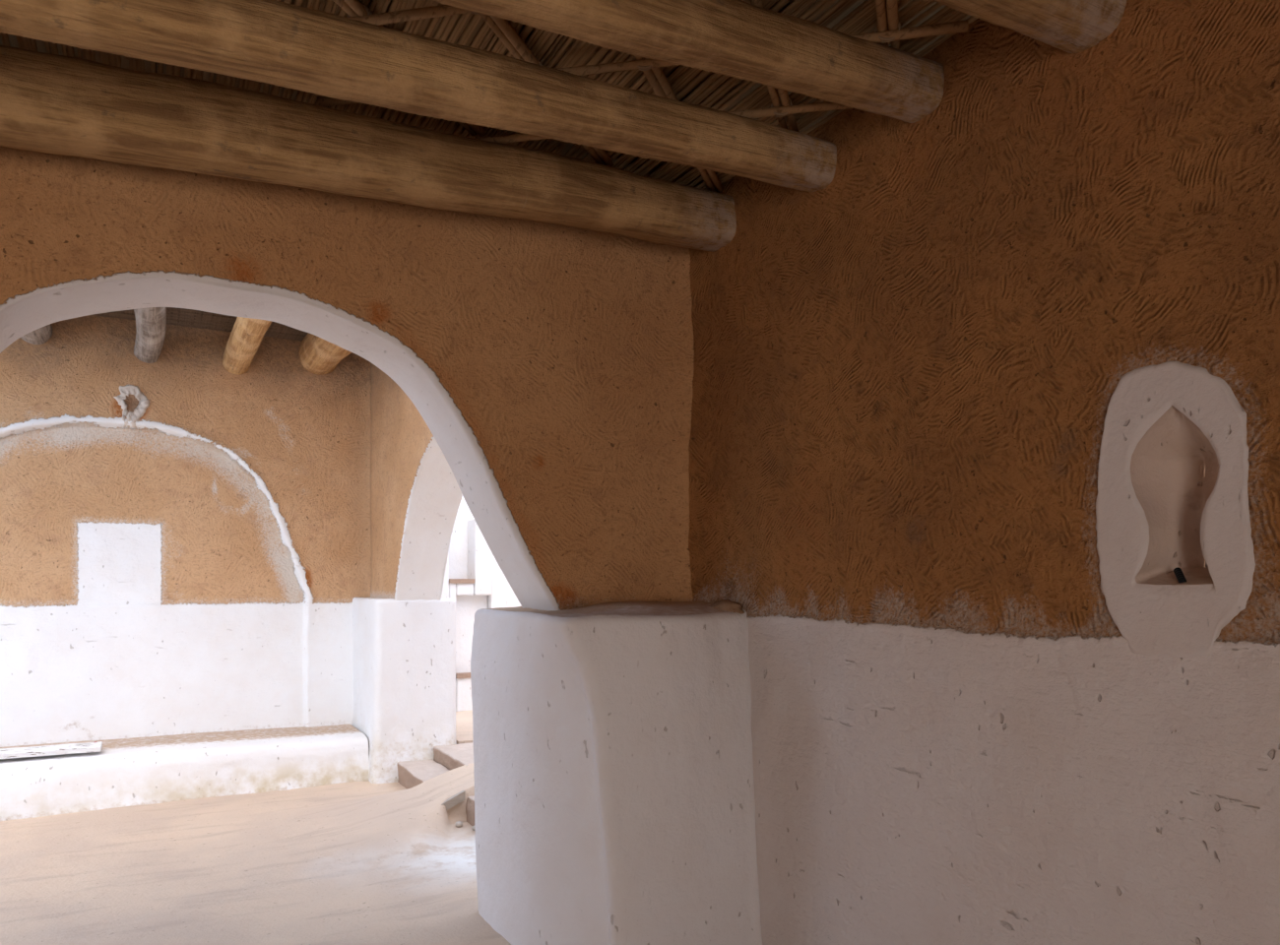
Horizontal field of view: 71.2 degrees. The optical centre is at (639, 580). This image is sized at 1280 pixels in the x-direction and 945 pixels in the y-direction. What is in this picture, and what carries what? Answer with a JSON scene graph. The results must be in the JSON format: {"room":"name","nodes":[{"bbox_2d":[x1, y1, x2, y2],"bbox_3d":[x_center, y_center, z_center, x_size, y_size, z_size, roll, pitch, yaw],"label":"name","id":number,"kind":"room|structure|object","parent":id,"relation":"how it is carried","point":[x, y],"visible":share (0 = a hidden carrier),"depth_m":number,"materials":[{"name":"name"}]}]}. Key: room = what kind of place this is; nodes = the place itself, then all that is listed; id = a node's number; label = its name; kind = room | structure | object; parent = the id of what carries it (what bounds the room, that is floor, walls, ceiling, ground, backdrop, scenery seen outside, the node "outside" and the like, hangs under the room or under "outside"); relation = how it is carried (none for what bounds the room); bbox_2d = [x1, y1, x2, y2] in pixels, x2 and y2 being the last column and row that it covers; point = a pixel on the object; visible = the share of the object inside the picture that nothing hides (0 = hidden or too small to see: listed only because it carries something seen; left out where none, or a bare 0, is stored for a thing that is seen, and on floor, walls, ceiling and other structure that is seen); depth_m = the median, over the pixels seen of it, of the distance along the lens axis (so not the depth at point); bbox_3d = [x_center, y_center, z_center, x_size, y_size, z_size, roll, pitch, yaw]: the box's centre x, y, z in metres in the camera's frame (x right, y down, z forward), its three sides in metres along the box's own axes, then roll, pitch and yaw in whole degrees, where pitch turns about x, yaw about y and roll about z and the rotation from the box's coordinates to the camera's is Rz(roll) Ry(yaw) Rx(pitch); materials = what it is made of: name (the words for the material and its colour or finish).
{"room":"traditional dwelling","nodes":[
{"label":"traditional dwelling","id":0,"kind":"room"},
{"bbox_2d":[0,315,371,747],"bbox_3d":[-5.521,-0.300,5.626,7.750,3.600,0.129,0,0,-28],"label":"wall","id":1,"kind":"structure","parent":0,"point":[200,566],"depth_m":6.75,"materials":[{"name":"paint"}]},
{"bbox_2d":[20,323,52,344],"bbox_3d":[-3.353,-1.783,4.655,0.254,0.241,3.990,0,-1,-29],"label":"beam","id":2,"kind":"structure","parent":1,"relation":"attached to","point":[40,336],"depth_m":6.17,"materials":[{"name":"grey wood"}]},
{"bbox_2d":[113,384,149,428],"bbox_3d":[-3.739,-1.283,6.579,0.246,0.327,0.073,0,0,-29],"label":"roundel","id":3,"kind":"object","parent":1,"relation":"attached to","point":[134,404],"visible":1,"depth_m":6.57,"materials":[{"name":"white paint"}]},
{"bbox_2d":[133,307,166,363],"bbox_3d":[-2.749,-1.719,4.988,0.219,0.199,3.990,0,-1,-29],"label":"beam","id":4,"kind":"structure","parent":1,"relation":"attached to","point":[151,322],"depth_m":5.93,"materials":[{"name":"grey wood"}]},
{"bbox_2d":[222,317,271,375],"bbox_3d":[-2.227,-1.712,5.275,0.218,0.238,3.990,0,-1,-29],"label":"beam","id":5,"kind":"structure","parent":1,"relation":"attached to","point":[246,336],"depth_m":6.09,"materials":[{"name":"brown wood"}]},
{"bbox_2d":[298,332,351,375],"bbox_3d":[-1.675,-1.827,5.579,0.360,0.348,3.990,0,-1,-29],"label":"beam","id":6,"kind":"structure","parent":1,"relation":"attached to","point":[317,355],"depth_m":6.76,"materials":[{"name":"brown wood"}]},
{"bbox_2d":[92,307,307,341],"bbox_3d":[-5.229,-1.999,5.095,7.750,0.202,1.772,0,0,-29],"label":"ceiling","id":7,"kind":"structure","parent":0,"point":[175,316],"depth_m":6.58,"materials":[{"name":"brown wicker"}]},
{"bbox_2d":[0,710,511,944],"bbox_3d":[-1.534,1.419,4.863,14.000,0.362,16.000,0,0,-29],"label":"floor","id":8,"kind":"structure","parent":0,"point":[364,863],"depth_m":4.62,"materials":[{"name":"beige sand"}]},
{"bbox_2d":[0,724,369,821],"bbox_3d":[-5.480,1.339,5.240,7.450,0.382,0.816,0,0,-29],"label":"bench","id":9,"kind":"object","parent":8,"relation":"on","point":[148,770],"visible":0.92,"depth_m":6.17,"materials":[{"name":"white paint"}]},
{"bbox_2d":[0,741,102,759],"bbox_3d":[-4.388,1.115,5.613,1.724,0.038,0.224,0,0,-29],"label":"board","id":10,"kind":"object","parent":9,"relation":"on","point":[70,748],"visible":1,"depth_m":5.84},
{"bbox_2d":[352,597,456,783],"bbox_3d":[-1.933,0.816,7.173,0.665,1.367,1.074,0,0,-29],"label":"pillar","id":11,"kind":"structure","parent":8,"relation":"on","point":[404,652],"depth_m":6.74,"materials":[{"name":"white paint"}]},
{"bbox_2d":[396,759,449,789],"bbox_3d":[-1.504,1.432,6.369,0.266,0.175,0.810,0,0,-29],"label":"step","id":12,"kind":"structure","parent":8,"relation":"on","point":[411,774],"depth_m":6.42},
{"bbox_2d":[441,789,464,810],"bbox_3d":[-1.192,1.383,5.512,0.225,0.155,0.032,0,0,-29],"label":"board","id":13,"kind":"object","parent":8,"relation":"on","point":[459,798],"visible":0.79,"depth_m":5.52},
{"bbox_2d":[433,742,473,770],"bbox_3d":[-1.216,1.385,6.527,0.379,0.271,0.810,0,0,-29],"label":"step","id":14,"kind":"structure","parent":8,"relation":"on","point":[454,756],"depth_m":6.54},
{"bbox_2d":[454,821,463,828],"bbox_3d":[-1.101,1.484,5.444,0.047,0.036,0.044,0,0,-5],"label":"stone","id":15,"kind":"object","parent":8,"relation":"on","point":[458,824],"visible":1,"depth_m":5.43,"materials":[{"name":"beige stone"}]},
{"bbox_2d":[465,795,474,826],"bbox_3d":[-0.618,1.427,5.082,0.353,0.186,1.300,0,0,-29],"label":"step","id":16,"kind":"structure","parent":8,"relation":"on","point":[470,805],"depth_m":5.51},
{"bbox_2d":[470,601,762,944],"bbox_3d":[-0.050,0.791,3.850,1.085,1.418,1.119,0,0,-29],"label":"pillar","id":17,"kind":"structure","parent":8,"relation":"on","point":[614,801],"depth_m":3.40,"materials":[{"name":"white paint"}]},
{"bbox_2d":[708,599,744,614],"bbox_3d":[0.346,0.115,3.652,0.109,0.076,0.204,0,0,-29],"label":"lump","id":18,"kind":"object","parent":17,"relation":"on","point":[725,605],"visible":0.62,"depth_m":3.59,"materials":[{"name":"brown soil"}]},
{"bbox_2d":[0,145,694,610],"bbox_3d":[-1.845,-0.829,3.074,4.636,1.942,0.502,0,0,-29],"label":"wall","id":19,"kind":"structure","parent":0,"point":[549,366],"depth_m":3.55,"materials":[{"name":"paint"}]},
{"bbox_2d":[369,362,462,600],"bbox_3d":[-1.172,-0.964,5.844,0.394,2.272,3.870,0,0,-29],"label":"wall","id":20,"kind":"structure","parent":0,"point":[416,495],"depth_m":6.62,"materials":[{"name":"brown paint"}]},
{"bbox_2d":[441,496,521,711],"bbox_3d":[-0.849,-0.600,9.218,3.600,4.200,0.530,0,0,-29],"label":"wall","id":21,"kind":"structure","parent":0,"point":[470,556],"depth_m":8.61,"materials":[{"name":"white paint"}]},
{"bbox_2d":[448,578,475,583],"bbox_3d":[-1.738,0.004,8.577,0.245,0.042,0.235,0,0,-29],"label":"sill","id":22,"kind":"structure","parent":21,"relation":"attached to","point":[451,581],"depth_m":8.47,"materials":[{"name":"brown wood"}]},
{"bbox_2d":[455,672,470,678],"bbox_3d":[-1.643,0.904,8.629,0.320,0.042,0.235,0,0,-29],"label":"sill","id":23,"kind":"structure","parent":21,"relation":"attached to","point":[462,674],"depth_m":8.48,"materials":[{"name":"brown wood"}]},
{"bbox_2d":[0,0,977,191],"bbox_3d":[-0.347,-1.769,0.277,4.760,0.262,6.060,0,0,-29],"label":"ceiling","id":24,"kind":"structure","parent":0,"point":[711,90],"depth_m":2.83,"materials":[{"name":"brown wicker"}]},
{"bbox_2d":[124,0,968,192],"bbox_3d":[-1.154,-1.606,1.859,4.395,0.066,1.897,0,0,-29],"label":"lattice","id":25,"kind":"object","parent":24,"relation":"attached to","point":[652,69],"visible":0.29,"depth_m":2.74,"materials":[{"name":"brown wood"}]},
{"bbox_2d":[688,0,1279,944],"bbox_3d":[1.633,-0.150,1.413,0.094,3.300,6.101,0,0,-30],"label":"wall","id":26,"kind":"structure","parent":0,"point":[908,367],"depth_m":2.55,"materials":[{"name":"paint"}]},
{"bbox_2d":[0,45,736,252],"bbox_3d":[-1.618,-1.368,2.680,4.562,0.487,0.289,0,0,-29],"label":"ceiling beam","id":27,"kind":"structure","parent":26,"relation":"attached to","point":[50,103],"depth_m":2.89,"materials":[{"name":"brown wood"}]},
{"bbox_2d":[0,0,836,191],"bbox_3d":[-1.311,-1.351,2.123,4.560,0.426,0.211,0,0,-29],"label":"ceiling beam","id":28,"kind":"structure","parent":26,"relation":"attached to","point":[274,42],"depth_m":2.42,"materials":[{"name":"brown wood"}]},
{"bbox_2d":[431,0,944,123],"bbox_3d":[-1.072,-1.415,1.690,4.552,0.238,0.243,-2,1,-29],"label":"ceiling beam","id":29,"kind":"structure","parent":26,"relation":"attached to","point":[735,38],"depth_m":2.41,"materials":[{"name":"brown wood"}]},
{"bbox_2d":[931,0,1126,53],"bbox_3d":[-0.804,-1.427,1.202,4.550,0.231,0.248,0,0,-29],"label":"ceiling beam","id":30,"kind":"structure","parent":26,"relation":"attached to","point":[1068,26],"depth_m":2.18,"materials":[{"name":"brown wood"}]},
{"bbox_2d":[1094,361,1255,657],"bbox_3d":[1.298,-0.164,2.142,0.138,0.733,0.397,0,0,-29],"label":"wall niche","id":31,"kind":"object","parent":26,"relation":"attached to","point":[1159,511],"visible":0.98,"depth_m":2.15,"materials":[{"name":"white paint"}]},
{"bbox_2d":[1173,567,1186,582],"bbox_3d":[1.282,-0.011,2.122,0.017,0.043,0.058,0,0,19],"label":"plug","id":32,"kind":"object","parent":31,"relation":"in","point":[1178,571],"visible":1,"depth_m":2.12,"materials":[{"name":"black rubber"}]}
]}

